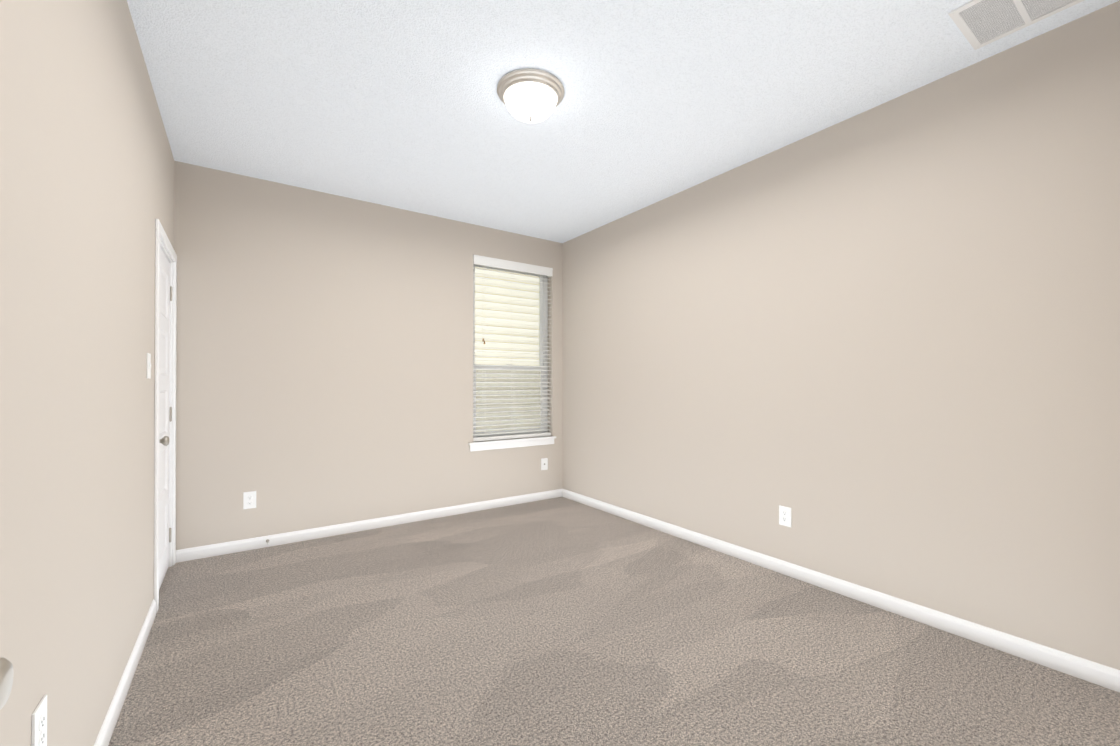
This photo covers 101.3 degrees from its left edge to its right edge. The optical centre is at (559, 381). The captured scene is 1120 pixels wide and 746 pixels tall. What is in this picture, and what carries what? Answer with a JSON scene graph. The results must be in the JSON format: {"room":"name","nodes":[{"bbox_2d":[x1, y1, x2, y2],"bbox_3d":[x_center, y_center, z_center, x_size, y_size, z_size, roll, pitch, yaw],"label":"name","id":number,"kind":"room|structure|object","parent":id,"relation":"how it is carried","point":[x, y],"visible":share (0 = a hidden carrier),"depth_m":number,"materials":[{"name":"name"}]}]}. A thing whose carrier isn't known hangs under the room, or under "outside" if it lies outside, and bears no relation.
{"room":"empty bedroom","nodes":[
{"label":"empty bedroom","id":0,"kind":"room"},
{"bbox_2d":[0,657,13,709],"bbox_3d":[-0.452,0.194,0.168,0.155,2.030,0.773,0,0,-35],"label":"door handle","id":1,"kind":"object","parent":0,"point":[6,674],"depth_m":0.47,"materials":[{"name":"white"}]},
{"bbox_2d":[0,0,173,745],"bbox_3d":[-1.492,-0.146,1.387,0.115,2.750,4.193,0,0,-35],"label":"wall","id":2,"kind":"structure","parent":0,"point":[86,178],"depth_m":1.28,"materials":[{"name":"beige paint"}]},
{"bbox_2d":[31,695,46,745],"bbox_3d":[-1.184,0.797,1.047,0.008,0.124,0.079,0,0,-35],"label":"electrical outlet","id":3,"kind":"object","parent":2,"relation":"attached to","point":[39,728],"visible":1,"depth_m":1.04,"materials":[{"name":"white plastic"}]},
{"bbox_2d":[94,599,155,745],"bbox_3d":[-1.231,1.186,1.117,0.013,0.083,3.199,0,0,-35],"label":"baseboard","id":4,"kind":"structure","parent":2,"relation":"attached to","point":[104,736],"depth_m":1.79,"materials":[{"name":"white wood"}]},
{"bbox_2d":[147,353,150,378],"bbox_3d":[-2.033,-0.077,2.275,0.010,0.124,0.079,0,0,-35],"label":"light switch","id":5,"kind":"object","parent":2,"relation":"attached to","point":[148,365],"visible":0.98,"depth_m":2.26,"materials":[{"name":"white plastic"}]},
{"bbox_2d":[159,247,171,588],"bbox_3d":[-2.423,0.217,2.773,0.155,2.012,0.700,0,0,-35],"label":"door","id":6,"kind":"structure","parent":2,"relation":"in","point":[165,411],"depth_m":2.88,"materials":[{"name":"white wood"}]},
{"bbox_2d":[154,219,176,612],"bbox_3d":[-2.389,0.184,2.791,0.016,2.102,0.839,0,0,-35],"label":"door frame","id":7,"kind":"structure","parent":2,"relation":"attached to","point":[160,233],"depth_m":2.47,"materials":[{"name":"white wood"}]},
{"bbox_2d":[174,161,561,549],"bbox_3d":[-1.353,-0.133,4.134,3.480,2.750,0.160,0,0,-35],"label":"wall","id":8,"kind":"structure","parent":0,"point":[324,360],"depth_m":3.67,"materials":[{"name":"beige paint"}]},
{"bbox_2d":[243,491,255,508],"bbox_3d":[-2.282,0.873,3.381,0.079,0.124,0.008,0,0,-35],"label":"electrical outlet","id":9,"kind":"object","parent":8,"relation":"attached to","point":[249,500],"visible":1,"depth_m":3.38,"materials":[{"name":"white plastic"}]},
{"bbox_2d":[176,489,561,562],"bbox_3d":[-1.304,1.200,4.057,3.250,0.083,0.013,0,0,-35],"label":"baseboard","id":10,"kind":"structure","parent":8,"relation":"attached to","point":[199,552],"depth_m":3.75,"materials":[{"name":"white wood"}]},
{"bbox_2d":[473,264,547,437],"bbox_3d":[-0.527,-0.315,4.764,0.913,1.798,0.060,0,0,-35],"label":"window","id":11,"kind":"structure","parent":8,"relation":"in","point":[544,300],"depth_m":4.83,"materials":[{"name":"white plastic"}]},
{"bbox_2d":[473,255,552,441],"bbox_3d":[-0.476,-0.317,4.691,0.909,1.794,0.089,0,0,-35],"label":"window blind","id":12,"kind":"object","parent":11,"relation":"attached to","point":[484,261],"visible":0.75,"depth_m":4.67,"materials":[{"name":"white plastic"}]},
{"bbox_2d":[468,436,555,451],"bbox_3d":[-0.482,0.626,4.677,0.995,0.084,0.127,0,0,-35],"label":"window sill","id":13,"kind":"structure","parent":8,"relation":"attached to","point":[500,444],"depth_m":4.61,"materials":[{"name":"white wood"}]},
{"bbox_2d":[541,458,547,469],"bbox_3d":[-0.161,0.873,4.850,0.079,0.124,0.016,0,0,-35],"label":"outlet","id":14,"kind":"object","parent":8,"relation":"attached to","point":[544,463],"visible":1,"depth_m":4.85,"materials":[{"name":"white plastic"}]},
{"bbox_2d":[108,497,1119,745],"bbox_3d":[0.247,1.261,1.825,3.480,0.060,5.768,0,0,-35],"label":"floor","id":15,"kind":"structure","parent":0,"point":[560,621],"depth_m":2.06,"materials":[{"name":"carpet"}]},
{"bbox_2d":[127,0,1118,242],"bbox_3d":[0.247,-1.549,1.838,3.480,0.060,5.768,0,0,-35],"label":"ceiling","id":16,"kind":"structure","parent":0,"point":[399,104],"depth_m":2.36,"materials":[{"name":"white paint"}]},
{"bbox_2d":[497,68,563,122],"bbox_3d":[-0.152,-1.436,2.395,0.352,0.160,0.352,0,0,-35],"label":"ceiling light","id":17,"kind":"object","parent":16,"relation":"attached to","point":[528,95],"visible":1,"depth_m":2.30,"materials":[{"name":"white glass"}]},
{"bbox_2d":[948,0,1083,49],"bbox_3d":[1.847,-1.514,1.846,0.356,0.010,0.356,0,0,-35],"label":"ceiling vent","id":18,"kind":"object","parent":16,"relation":"in","point":[980,23],"visible":1,"depth_m":1.90,"materials":[{"name":"white metal"}]},
{"bbox_2d":[562,0,1119,669],"bbox_3d":[1.271,-0.137,3.307,0.115,2.750,4.193,0,0,-35],"label":"wall","id":19,"kind":"structure","parent":0,"point":[876,348],"depth_m":2.43,"materials":[{"name":"beige paint"}]},
{"bbox_2d":[779,505,790,526],"bbox_3d":[1.443,0.864,2.946,0.008,0.124,0.079,0,0,-35],"label":"electrical outlet","id":20,"kind":"object","parent":19,"relation":"attached to","point":[784,516],"visible":1,"depth_m":2.94,"materials":[{"name":"white plastic"}]},
{"bbox_2d":[562,489,1119,691],"bbox_3d":[1.185,1.196,3.312,0.013,0.083,4.078,0,0,-35],"label":"baseboard","id":21,"kind":"structure","parent":19,"relation":"attached to","point":[1082,668],"depth_m":2.42,"materials":[{"name":"white wood"}]}
]}

